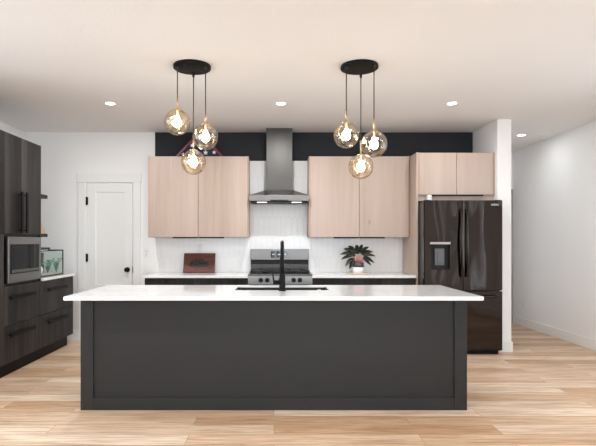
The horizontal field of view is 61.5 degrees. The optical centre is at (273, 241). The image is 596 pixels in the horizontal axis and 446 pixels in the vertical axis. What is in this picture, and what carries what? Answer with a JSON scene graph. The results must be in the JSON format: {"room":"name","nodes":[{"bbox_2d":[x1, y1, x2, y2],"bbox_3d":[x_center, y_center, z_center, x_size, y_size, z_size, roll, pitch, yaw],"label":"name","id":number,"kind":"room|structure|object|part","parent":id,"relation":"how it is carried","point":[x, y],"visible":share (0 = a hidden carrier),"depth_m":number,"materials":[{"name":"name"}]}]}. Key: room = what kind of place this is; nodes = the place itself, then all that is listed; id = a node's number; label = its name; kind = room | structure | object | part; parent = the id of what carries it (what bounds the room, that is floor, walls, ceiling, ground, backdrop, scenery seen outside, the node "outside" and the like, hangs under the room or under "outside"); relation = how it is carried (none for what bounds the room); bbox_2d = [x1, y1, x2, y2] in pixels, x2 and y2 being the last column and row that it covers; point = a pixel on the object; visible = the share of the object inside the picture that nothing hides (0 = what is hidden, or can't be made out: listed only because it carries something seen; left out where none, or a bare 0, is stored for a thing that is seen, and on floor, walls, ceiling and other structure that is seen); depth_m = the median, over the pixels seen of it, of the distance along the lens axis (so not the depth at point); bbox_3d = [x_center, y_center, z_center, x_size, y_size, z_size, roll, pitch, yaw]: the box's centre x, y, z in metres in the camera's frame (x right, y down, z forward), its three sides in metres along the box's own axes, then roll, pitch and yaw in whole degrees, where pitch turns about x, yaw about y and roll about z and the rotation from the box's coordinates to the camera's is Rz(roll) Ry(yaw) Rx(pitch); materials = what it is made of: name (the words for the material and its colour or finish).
{"room":"kitchen","nodes":[
{"label":"kitchen","id":0,"kind":"room"},
{"bbox_2d":[0,122,24,138],"bbox_3d":[-3.345,-0.068,2.108,0.120,2.745,9.216,0,0,0],"label":"wall","id":1,"kind":"structure","parent":0,"point":[3,126],"depth_m":6.28,"materials":[{"name":"white paint"}]},
{"bbox_2d":[41,194,47,198],"bbox_3d":[-3.076,-0.562,5.947,0.417,0.045,0.775,0,0,0],"label":"shelf","id":2,"kind":"object","parent":1,"relation":"attached to","point":[42,195],"visible":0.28,"depth_m":6.28,"materials":[{"name":"grey wood"}]},
{"bbox_3d":[-3.076,-0.077,5.947,0.417,0.040,0.775,0,0,0],"label":"shelf","id":3,"kind":"object","parent":1,"relation":"attached to","visible":0},
{"bbox_2d":[41,223,45,233],"bbox_3d":[-3.070,-0.189,6.170,0.370,0.183,0.300,0,0,0],"label":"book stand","id":4,"kind":"object","parent":3,"relation":"on","point":[42,228],"visible":0.13,"depth_m":6.28,"materials":[{"name":"beige wood"}]},
{"bbox_2d":[25,132,472,339],"bbox_3d":[-0.333,-0.068,6.656,5.905,2.745,0.120,0,0,0],"label":"wall","id":5,"kind":"structure","parent":0,"point":[64,155],"depth_m":6.60,"materials":[{"name":"white paint"}]},
{"bbox_2d":[67,331,76,340],"bbox_3d":[-2.942,1.241,6.589,0.685,0.128,0.014,0,0,0],"label":"baseboard","id":6,"kind":"structure","parent":5,"relation":"attached to","point":[73,337],"depth_m":6.58,"materials":[{"name":"white paint"}]},
{"bbox_2d":[77,173,141,340],"bbox_3d":[-2.170,0.203,6.582,0.850,2.205,0.108,0,0,0],"label":"door","id":7,"kind":"structure","parent":5,"relation":"in","point":[113,256],"depth_m":6.60,"materials":[{"name":"white paint"}]},
{"bbox_2d":[144,248,148,256],"bbox_3d":[-1.682,0.150,6.591,0.074,0.116,0.009,0,0,0],"label":"outlet","id":8,"kind":"object","parent":5,"relation":"attached to","point":[146,250],"visible":1,"depth_m":6.59,"materials":[{"name":"white plastic"}]},
{"bbox_2d":[148,156,249,237],"bbox_3d":[-0.944,-0.552,6.407,1.251,1.025,0.357,0,0,0],"label":"upper cabinet","id":9,"kind":"object","parent":5,"relation":"attached to","point":[214,202],"visible":1,"depth_m":6.24,"materials":[{"name":"brown wood"}]},
{"bbox_3d":[-1.248,-0.558,6.245,0.605,1.005,0.019,0,0,0],"label":"door","id":10,"kind":"part","parent":9,"relation":"part of","materials":[{"name":"brown wood"}]},
{"bbox_2d":[176,131,222,155],"bbox_3d":[-0.955,-1.242,6.450,0.670,0.355,0.080,0,0,0],"label":"case","id":11,"kind":"object","parent":9,"relation":"on","point":[198,142],"visible":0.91,"depth_m":6.43,"materials":[{"name":"red"}]},
{"bbox_3d":[-0.638,-0.558,6.245,0.605,1.005,0.019,0,0,0],"label":"door","id":12,"kind":"part","parent":9,"relation":"part of","materials":[{"name":"brown wood"}]},
{"bbox_2d":[155,161,402,271],"bbox_3d":[0.062,-0.329,6.593,3.265,1.467,0.007,0,0,0],"label":"wall tiles","id":13,"kind":"structure","parent":5,"relation":"attached to","point":[270,224],"depth_m":6.59,"materials":[{"name":"white tile"}]},
{"bbox_2d":[197,244,202,252],"bbox_3d":[-0.975,0.090,6.582,0.074,0.116,0.009,0,0,0],"label":"outlet","id":14,"kind":"object","parent":13,"relation":"attached to","point":[199,246],"visible":1,"depth_m":6.58,"materials":[{"name":"white plastic"}]},
{"bbox_2d":[249,128,308,203],"bbox_3d":[0.065,-0.962,6.366,0.742,0.956,0.440,0,0,0],"label":"range hood","id":15,"kind":"object","parent":5,"relation":"attached to","point":[278,190],"visible":1,"depth_m":6.35,"materials":[{"name":"grey metal"}]},
{"bbox_2d":[307,156,408,237],"bbox_3d":[1.064,-0.552,6.407,1.252,1.025,0.357,0,0,0],"label":"upper cabinet","id":16,"kind":"object","parent":5,"relation":"attached to","point":[340,204],"visible":0.94,"depth_m":6.24,"materials":[{"name":"brown wood"}]},
{"bbox_3d":[0.759,-0.558,6.245,0.605,1.005,0.019,0,0,0],"label":"door","id":17,"kind":"part","parent":16,"relation":"part of","materials":[{"name":"brown wood"}]},
{"bbox_3d":[1.369,-0.558,6.245,0.605,1.005,0.019,0,0,0],"label":"door","id":18,"kind":"part","parent":16,"relation":"part of","materials":[{"name":"brown wood"}]},
{"bbox_2d":[418,152,494,200],"bbox_3d":[2.174,-0.773,6.268,0.909,0.576,0.636,0,0,0],"label":"upper cabinet","id":19,"kind":"object","parent":5,"relation":"attached to","point":[439,174],"depth_m":5.96,"materials":[{"name":"brown wood"}]},
{"bbox_3d":[1.954,-0.808,5.965,0.434,0.498,0.019,0,0,0],"label":"door","id":20,"kind":"part","parent":19,"relation":"part of","materials":[{"name":"brown wood"}]},
{"bbox_3d":[2.175,-0.519,5.995,0.906,0.068,0.020,0,0,0],"label":"filler rail","id":21,"kind":"part","parent":19,"relation":"part of","materials":[{"name":"beige wood"}]},
{"bbox_3d":[2.393,-0.808,5.965,0.434,0.498,0.019,0,0,0],"label":"door","id":22,"kind":"part","parent":19,"relation":"part of","materials":[{"name":"brown wood"}]},
{"bbox_2d":[0,0,595,151],"bbox_3d":[0.278,-1.490,2.765,7.525,0.100,10.730,0,0,0],"label":"ceiling","id":23,"kind":"structure","parent":0,"point":[531,64],"depth_m":4.09,"materials":[{"name":"white paint"}]},
{"bbox_2d":[103,102,116,104],"bbox_3d":[-1.708,-1.437,5.210,0.132,0.006,0.132,0,0,0],"label":"recessed light","id":24,"kind":"object","parent":23,"relation":"in","point":[106,103],"visible":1,"depth_m":5.21,"materials":[{"name":"white paint"}]},
{"bbox_2d":[164,59,217,174],"bbox_3d":[-0.665,-1.002,4.125,0.434,0.876,0.397,0,0,0],"label":"pendant light","id":25,"kind":"object","parent":23,"relation":"hanging from","point":[193,67],"visible":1,"depth_m":4.03,"materials":[{"name":"black metal"}]},
{"bbox_3d":[-0.779,-0.958,4.030,0.207,0.204,0.207,0,0,0],"label":"globe","id":26,"kind":"part","parent":25,"relation":"part of","materials":[{"name":"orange glass"}]},
{"bbox_2d":[173,108,180,115],"bbox_3d":[-0.779,-1.040,4.030,0.062,0.058,0.062,0,0,0],"label":"socket","id":27,"kind":"object","parent":25,"relation":"attached to","point":[176,110],"depth_m":4.01,"materials":[{"name":"gold metal"}]},
{"bbox_3d":[-0.779,-0.966,4.030,0.068,0.094,0.068,0,0,0],"label":"bulb","id":28,"kind":"part","parent":25,"relation":"part of","materials":[{"name":"white glass"}]},
{"bbox_3d":[-0.779,-1.294,4.030,0.022,0.240,0.021,0,0,0],"label":"cord","id":29,"kind":"part","parent":25,"relation":"part of","materials":[{"name":"black plastic"}]},
{"bbox_3d":[-0.680,-0.674,4.220,0.068,0.094,0.068,0,0,0],"label":"bulb","id":30,"kind":"part","parent":25,"relation":"part of","materials":[{"name":"white glass"}]},
{"bbox_3d":[-0.680,-0.666,4.220,0.207,0.204,0.207,0,0,0],"label":"globe","id":31,"kind":"part","parent":25,"relation":"part of","materials":[{"name":"orange glass"}]},
{"bbox_2d":[190,149,196,155],"bbox_3d":[-0.680,-0.749,4.220,0.062,0.058,0.062,0,0,0],"label":"socket","id":32,"kind":"object","parent":25,"relation":"attached to","point":[192,151],"depth_m":4.20,"materials":[{"name":"gold metal"}]},
{"bbox_3d":[-0.680,-1.133,4.220,0.022,0.562,0.021,0,0,0],"label":"cord","id":33,"kind":"part","parent":25,"relation":"part of","materials":[{"name":"black plastic"}]},
{"bbox_2d":[202,123,208,129],"bbox_3d":[-0.552,-0.923,4.030,0.062,0.058,0.062,0,0,0],"label":"socket","id":34,"kind":"object","parent":25,"relation":"attached to","point":[205,125],"depth_m":4.02,"materials":[{"name":"gold metal"}]},
{"bbox_3d":[-0.552,-0.849,4.030,0.068,0.094,0.068,0,0,0],"label":"bulb","id":35,"kind":"part","parent":25,"relation":"part of","materials":[{"name":"white glass"}]},
{"bbox_3d":[-0.552,-1.221,4.030,0.022,0.386,0.021,0,0,0],"label":"cord","id":36,"kind":"part","parent":25,"relation":"part of","materials":[{"name":"black plastic"}]},
{"bbox_2d":[275,102,286,104],"bbox_3d":[0.073,-1.437,5.210,0.132,0.006,0.132,0,0,0],"label":"recessed light","id":37,"kind":"object","parent":23,"relation":"in","point":[276,103],"visible":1,"depth_m":5.21,"materials":[{"name":"white"}]},
{"bbox_2d":[333,59,386,178],"bbox_3d":[0.693,-0.984,4.117,0.426,0.912,0.444,0,0,0],"label":"pendant light","id":38,"kind":"object","parent":23,"relation":"hanging from","point":[360,67],"visible":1,"depth_m":4.02,"materials":[{"name":"black metal"}]},
{"bbox_2d":[342,121,349,128],"bbox_3d":[0.583,-0.936,4.030,0.062,0.058,0.062,0,0,0],"label":"socket","id":39,"kind":"object","parent":38,"relation":"attached to","point":[345,123],"depth_m":4.02,"materials":[{"name":"gold metal"}]},
{"bbox_3d":[0.583,-0.862,4.030,0.068,0.094,0.068,0,0,0],"label":"bulb","id":40,"kind":"part","parent":38,"relation":"part of","materials":[{"name":"white glass"}]},
{"bbox_3d":[0.583,-1.237,4.030,0.022,0.354,0.021,0,0,0],"label":"cord","id":41,"kind":"part","parent":38,"relation":"part of","materials":[{"name":"black plastic"}]},
{"bbox_3d":[0.736,-0.638,4.235,0.068,0.094,0.068,0,0,0],"label":"bulb","id":42,"kind":"part","parent":38,"relation":"part of","materials":[{"name":"white glass"}]},
{"bbox_3d":[0.736,-1.133,4.235,0.022,0.562,0.021,0,0,0],"label":"cord","id":43,"kind":"part","parent":38,"relation":"part of","materials":[{"name":"black plastic"}]},
{"bbox_2d":[358,154,364,160],"bbox_3d":[0.736,-0.713,4.235,0.062,0.058,0.062,0,0,0],"label":"socket","id":44,"kind":"object","parent":38,"relation":"attached to","point":[360,155],"depth_m":4.22,"materials":[{"name":"gold metal"}]},
{"bbox_2d":[370,130,376,136],"bbox_3d":[0.800,-0.861,4.000,0.062,0.058,0.062,0,0,0],"label":"socket","id":45,"kind":"object","parent":38,"relation":"attached to","point":[373,132],"depth_m":3.98,"materials":[{"name":"gold metal"}]},
{"bbox_3d":[0.800,-0.785,4.000,0.068,0.096,0.068,0,0,0],"label":"bulb","id":46,"kind":"part","parent":38,"relation":"part of","materials":[{"name":"white glass"}]},
{"bbox_3d":[0.800,-1.199,4.000,0.022,0.430,0.021,0,0,0],"label":"cord","id":47,"kind":"part","parent":38,"relation":"part of","materials":[{"name":"black plastic"}]},
{"bbox_2d":[446,102,458,104],"bbox_3d":[1.855,-1.437,5.210,0.132,0.006,0.132,0,0,0],"label":"recessed light","id":48,"kind":"object","parent":23,"relation":"in","point":[447,103],"visible":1,"depth_m":5.21,"materials":[{"name":"white"}]},
{"bbox_2d":[0,323,595,445],"bbox_3d":[0.278,1.355,2.765,7.525,0.100,10.730,0,0,0],"label":"floor","id":49,"kind":"structure","parent":0,"point":[542,392],"depth_m":3.73,"materials":[{"name":"brown wood"}]},
{"bbox_2d":[0,130,3,366],"bbox_3d":[-2.898,0.128,4.436,0.753,2.355,0.611,0,0,0],"label":"tower","id":50,"kind":"object","parent":49,"relation":"on","point":[1,131],"visible":1,"depth_m":4.70,"materials":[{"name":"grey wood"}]},
{"bbox_3d":[-2.570,-0.560,4.436,0.019,0.975,0.608,0,0,0],"label":"door","id":51,"kind":"part","parent":50,"relation":"part of","materials":[{"name":"grey wood"}]},
{"bbox_3d":[-2.570,0.552,4.436,0.019,1.242,0.608,0,0,0],"label":"door","id":52,"kind":"part","parent":50,"relation":"part of","materials":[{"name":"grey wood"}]},
{"bbox_2d":[0,131,40,377],"bbox_3d":[-2.897,0.128,5.119,0.757,2.355,0.751,0,0,0],"label":"oven tower","id":53,"kind":"object","parent":49,"relation":"on","point":[22,157],"visible":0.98,"depth_m":5.05,"materials":[{"name":"grey wood"}]},
{"bbox_3d":[-2.570,-0.560,4.906,0.019,0.975,0.324,0,0,0],"label":"door","id":54,"kind":"part","parent":53,"relation":"part of","materials":[{"name":"grey wood"}]},
{"bbox_3d":[-2.539,-0.292,5.018,0.042,0.415,0.038,0,0,0],"label":"handle","id":55,"kind":"part","parent":53,"relation":"part of","materials":[{"name":"black metal"}]},
{"bbox_3d":[-2.570,0.994,5.109,0.019,0.358,0.729,0,0,0],"label":"drawer","id":56,"kind":"part","parent":53,"relation":"part of","materials":[{"name":"grey wood"}]},
{"bbox_3d":[-2.570,0.622,5.109,0.019,0.378,0.729,0,0,0],"label":"drawer","id":57,"kind":"part","parent":53,"relation":"part of","materials":[{"name":"grey wood"}]},
{"bbox_2d":[4,237,40,282],"bbox_3d":[-2.769,0.178,5.128,0.462,0.450,0.667,0,0,0],"label":"microwave","id":58,"kind":"object","parent":53,"relation":"in","point":[22,255],"visible":1,"depth_m":5.05,"materials":[{"name":"grey metal"}]},
{"bbox_3d":[-2.561,0.173,5.128,0.038,0.286,0.583,0,0,0],"label":"door","id":59,"kind":"part","parent":58,"relation":"part of","materials":[{"name":"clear glass"}]},
{"bbox_3d":[-2.539,0.905,5.050,0.042,0.038,0.500,0,0,0],"label":"handle","id":60,"kind":"part","parent":53,"relation":"part of","materials":[{"name":"black metal"}]},
{"bbox_3d":[-2.539,0.543,5.050,0.042,0.038,0.500,0,0,0],"label":"handle","id":61,"kind":"part","parent":53,"relation":"part of","materials":[{"name":"black metal"}]},
{"bbox_3d":[-2.539,-0.292,5.120,0.042,0.415,0.038,0,0,0],"label":"handle","id":62,"kind":"part","parent":53,"relation":"part of","materials":[{"name":"black metal"}]},
{"bbox_3d":[-2.570,-0.560,5.272,0.019,0.975,0.402,0,0,0],"label":"door","id":63,"kind":"part","parent":53,"relation":"part of","materials":[{"name":"grey wood"}]},
{"bbox_2d":[36,276,72,359],"bbox_3d":[-2.897,0.870,5.933,0.757,0.870,0.874,0,0,0],"label":"base cabinet","id":64,"kind":"object","parent":49,"relation":"on","point":[56,313],"visible":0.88,"depth_m":5.86,"materials":[{"name":"grey wood"}]},
{"bbox_3d":[-2.570,0.994,5.924,0.019,0.358,0.852,0,0,0],"label":"drawer","id":65,"kind":"part","parent":64,"relation":"part of","materials":[{"name":"grey wood"}]},
{"bbox_3d":[-2.570,0.627,5.924,0.019,0.368,0.852,0,0,0],"label":"drawer","id":66,"kind":"part","parent":64,"relation":"part of","materials":[{"name":"grey wood"}]},
{"bbox_3d":[-2.539,0.910,5.870,0.042,0.038,0.500,0,0,0],"label":"handle","id":67,"kind":"part","parent":64,"relation":"part of","materials":[{"name":"black metal"}]},
{"bbox_3d":[-2.539,0.543,5.870,0.042,0.038,0.500,0,0,0],"label":"handle","id":68,"kind":"part","parent":64,"relation":"part of","materials":[{"name":"black metal"}]},
{"bbox_2d":[41,273,74,280],"bbox_3d":[-2.905,0.420,5.941,0.740,0.030,0.888,0,0,0],"label":"countertop","id":69,"kind":"structure","parent":64,"relation":"on","point":[63,275],"depth_m":5.91,"materials":[{"name":"white stone"}]},
{"bbox_2d":[41,247,62,276],"bbox_3d":[-2.788,0.237,5.918,0.325,0.335,0.635,0,0,0],"label":"picture frame","id":70,"kind":"object","parent":69,"relation":"on","point":[43,274],"visible":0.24,"depth_m":5.93,"materials":[{"name":"black plastic"}]},
{"bbox_2d":[41,253,43,271],"bbox_3d":[-2.837,0.258,6.089,0.077,0.250,0.072,0,0,0],"label":"driftwood","id":71,"kind":"object","parent":70,"relation":"in","point":[42,254],"visible":0.39,"depth_m":6.08,"materials":[{"name":"grey wood"}]},
{"bbox_2d":[42,259,52,272],"bbox_3d":[-2.697,0.296,5.977,0.117,0.165,0.146,0,0,23],"label":"plant","id":72,"kind":"object","parent":70,"relation":"on","point":[48,265],"visible":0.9,"depth_m":5.96,"materials":[{"name":"green plant"}]},
{"bbox_2d":[52,258,61,271],"bbox_3d":[-2.680,0.288,6.155,0.116,0.182,0.144,0,0,0],"label":"plant","id":73,"kind":"object","parent":70,"relation":"on","point":[56,262],"visible":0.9,"depth_m":6.16,"materials":[{"name":"green plant"}]},
{"bbox_2d":[145,278,247,284],"bbox_3d":[-0.928,0.870,6.260,1.233,0.870,0.652,0,0,0],"label":"base cabinet","id":74,"kind":"object","parent":49,"relation":"on","point":[148,281],"visible":0.16,"depth_m":5.97,"materials":[{"name":"grey wood"}]},
{"bbox_3d":[-1.237,0.531,5.976,0.612,0.168,0.019,0,0,0],"label":"drawer","id":75,"kind":"part","parent":74,"relation":"part of","materials":[{"name":"grey wood"}]},
{"bbox_2d":[143,272,248,277],"bbox_3d":[-0.935,0.420,6.263,1.250,0.030,0.646,0,0,0],"label":"countertop","id":76,"kind":"structure","parent":74,"relation":"on","point":[156,274],"depth_m":5.96,"materials":[{"name":"white stone"}]},
{"bbox_2d":[183,253,215,272],"bbox_3d":[-0.972,0.279,6.515,0.410,0.252,0.108,0,0,0],"label":"wall plaque","id":77,"kind":"object","parent":76,"relation":"on","point":[193,262],"visible":1,"depth_m":6.50,"materials":[{"name":"brown wood"}]},
{"bbox_3d":[-0.620,0.531,5.976,0.612,0.168,0.019,0,0,0],"label":"drawer","id":78,"kind":"part","parent":74,"relation":"part of","materials":[{"name":"grey wood"}]},
{"bbox_2d":[81,301,466,409],"bbox_3d":[-0.002,0.870,4.267,2.989,0.870,0.807,0,0,0],"label":"kitchen island","id":79,"kind":"object","parent":49,"relation":"on","point":[136,355],"visible":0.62,"depth_m":3.88,"materials":[{"name":"black paint"}]},
{"bbox_2d":[63,285,483,300],"bbox_3d":[-0.003,0.420,4.165,3.092,0.030,0.979,0,0,0],"label":"island countertop","id":80,"kind":"structure","parent":79,"relation":"on","point":[108,292],"depth_m":3.90,"materials":[{"name":"white stone"}]},
{"bbox_2d":[272,240,285,290],"bbox_3d":[0.040,0.198,4.188,0.114,0.414,0.218,0,0,0],"label":"faucet","id":81,"kind":"object","parent":80,"relation":"on","point":[281,281],"visible":1,"depth_m":4.09,"materials":[{"name":"black metal"}]},
{"bbox_3d":[0.068,0.133,4.193,0.029,0.284,0.199,0,0,0],"label":"spout","id":82,"kind":"part","parent":81,"relation":"part of","materials":[{"name":"black metal"}]},
{"bbox_2d":[236,288,326,289],"bbox_3d":[0.069,0.537,4.353,0.811,0.236,0.399,0,0,0],"label":"sink","id":83,"kind":"object","parent":80,"relation":"in","point":[237,288],"visible":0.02,"depth_m":4.54,"materials":[{"name":"grey metal"}]},
{"bbox_3d":[-0.002,1.256,3.876,2.793,0.098,0.024,0,0,0],"label":"rail","id":84,"kind":"part","parent":79,"relation":"part of","materials":[{"name":"black paint"}]},
{"bbox_2d":[248,249,311,284],"bbox_3d":[0.073,0.676,6.229,0.766,1.157,0.710,0,0,0],"label":"range","id":85,"kind":"object","parent":49,"relation":"on","point":[263,261],"visible":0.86,"depth_m":6.49,"materials":[{"name":"grey metal"}]},
{"bbox_3d":[0.073,0.461,5.947,0.764,0.099,0.038,0,0,0],"label":"knob panel","id":86,"kind":"part","parent":85,"relation":"part of","materials":[{"name":"silver metal"}]},
{"bbox_2d":[248,272,311,275],"bbox_3d":[0.073,0.399,6.218,0.766,0.023,0.565,0,0,0],"label":"cooktop","id":87,"kind":"object","parent":85,"relation":"in","point":[250,273],"depth_m":5.94,"materials":[{"name":"grey metal"}]},
{"bbox_2d":[312,278,415,284],"bbox_3d":[1.075,0.870,6.260,1.235,0.870,0.652,0,0,0],"label":"base cabinet","id":88,"kind":"object","parent":49,"relation":"on","point":[315,281],"visible":0.16,"depth_m":5.97,"materials":[{"name":"grey wood"}]},
{"bbox_3d":[0.767,0.531,5.976,0.614,0.168,0.019,0,0,0],"label":"drawer","id":89,"kind":"part","parent":88,"relation":"part of","materials":[{"name":"grey wood"}]},
{"bbox_2d":[310,272,416,277],"bbox_3d":[1.075,0.420,6.263,1.238,0.030,0.646,0,0,0],"label":"countertop","id":90,"kind":"structure","parent":88,"relation":"on","point":[314,274],"depth_m":5.96,"materials":[{"name":"white stone"}]},
{"bbox_2d":[346,272,368,273],"bbox_3d":[1.053,0.400,6.310,0.304,0.011,0.304,0,0,0],"label":"round tray","id":91,"kind":"object","parent":90,"relation":"on","point":[346,272],"visible":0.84,"depth_m":6.20,"materials":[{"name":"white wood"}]},
{"bbox_2d":[340,245,374,272],"bbox_3d":[1.060,0.218,6.330,0.465,0.359,0.160,0,0,0],"label":"potted plant","id":92,"kind":"object","parent":91,"relation":"on","point":[357,265],"visible":1,"depth_m":6.30,"materials":[{"name":"green plant"}]},
{"bbox_3d":[1.063,0.360,6.330,0.144,0.075,0.144,0,0,0],"label":"pot","id":93,"kind":"part","parent":92,"relation":"part of","materials":[{"name":"white ceramic"}]},
{"bbox_3d":[1.384,0.531,5.976,0.614,0.168,0.019,0,0,0],"label":"drawer","id":94,"kind":"part","parent":88,"relation":"part of","materials":[{"name":"grey wood"}]},
{"bbox_2d":[403,152,417,284],"bbox_3d":[1.706,0.122,6.271,0.021,2.366,0.630,0,0,0],"label":"end panel","id":95,"kind":"object","parent":49,"relation":"on","point":[410,244],"visible":0.36,"depth_m":6.12,"materials":[{"name":"brown wood"}]},
{"bbox_2d":[418,200,501,353],"bbox_3d":[2.176,0.412,6.121,0.904,1.785,0.890,0,0,0],"label":"refrigerator","id":96,"kind":"object","parent":49,"relation":"on","point":[460,241],"visible":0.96,"depth_m":5.75,"materials":[{"name":"grey metal"}]},
{"bbox_2d":[426,195,431,199],"bbox_3d":[1.837,-0.505,5.925,0.050,0.090,0.050,0,0,0],"label":"box","id":97,"kind":"object","parent":96,"relation":"on","point":[428,197],"visible":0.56,"depth_m":5.90,"materials":[{"name":"white plastic"}]},
{"bbox_3d":[1.910,-0.041,5.746,0.234,0.092,0.010,0,0,0],"label":"dispenser panel","id":98,"kind":"part","parent":96,"relation":"part of","materials":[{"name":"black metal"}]},
{"bbox_3d":[1.910,0.019,5.744,0.234,0.028,0.014,0,0,0],"label":"dispenser trim","id":99,"kind":"part","parent":96,"relation":"part of","materials":[{"name":"silver metal"}]},
{"bbox_3d":[1.948,0.044,5.772,0.448,1.038,0.050,0,0,0],"label":"door","id":100,"kind":"part","parent":96,"relation":"part of","materials":[{"name":"black metal"}]},
{"bbox_3d":[2.143,0.018,5.713,0.027,0.791,0.072,0,0,0],"label":"handle","id":101,"kind":"part","parent":96,"relation":"part of","materials":[{"name":"black metal"}]},
{"bbox_3d":[2.209,0.018,5.713,0.027,0.791,0.072,0,0,0],"label":"handle","id":102,"kind":"part","parent":96,"relation":"part of","materials":[{"name":"black metal"}]},
{"bbox_3d":[2.403,0.044,5.772,0.450,1.038,0.050,0,0,0],"label":"door","id":103,"kind":"part","parent":96,"relation":"part of","materials":[{"name":"black metal"}]},
{"bbox_3d":[2.176,0.913,5.772,0.904,0.684,0.050,0,0,0],"label":"freezer drawer","id":104,"kind":"part","parent":96,"relation":"part of","materials":[{"name":"black metal"}]},
{"bbox_3d":[2.176,0.633,5.716,0.790,0.027,0.065,0,0,0],"label":"handle","id":105,"kind":"part","parent":96,"relation":"part of","materials":[{"name":"black metal"}]},
{"bbox_2d":[473,119,510,351],"bbox_3d":[2.713,-0.068,6.960,0.163,2.745,2.140,0,0,0],"label":"wall partition","id":106,"kind":"structure","parent":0,"point":[495,137],"depth_m":5.89,"materials":[{"name":"white paint"}]},
{"bbox_2d":[500,341,512,351],"bbox_3d":[2.732,1.241,6.438,0.154,0.128,1.124,0,0,0],"label":"baseboard","id":107,"kind":"structure","parent":106,"relation":"attached to","point":[507,346],"depth_m":5.88,"materials":[{"name":"white paint"}]},
{"bbox_2d":[511,152,512,188],"bbox_3d":[3.377,-0.068,8.080,1.165,2.745,0.100,0,0,0],"label":"wall","id":108,"kind":"structure","parent":0,"point":[511,152],"depth_m":8.03,"materials":[{"name":"white paint"}]},
{"bbox_2d":[511,189,512,322],"bbox_3d":[3.335,0.235,8.015,0.970,2.140,0.030,0,0,0],"label":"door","id":109,"kind":"structure","parent":108,"relation":"in","point":[511,189],"depth_m":8.00,"materials":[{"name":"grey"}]},
{"bbox_2d":[513,121,595,339],"bbox_3d":[3.900,-0.068,2.815,0.120,2.745,10.630,0,0,0],"label":"wall","id":110,"kind":"structure","parent":0,"point":[554,178],"depth_m":6.77,"materials":[{"name":"white paint"}]},
{"bbox_2d":[513,315,595,350],"bbox_3d":[3.833,1.241,2.765,0.014,0.128,10.530,0,0,0],"label":"baseboard","id":111,"kind":"structure","parent":110,"relation":"attached to","point":[570,337],"depth_m":6.75,"materials":[{"name":"white paint"}]}
]}

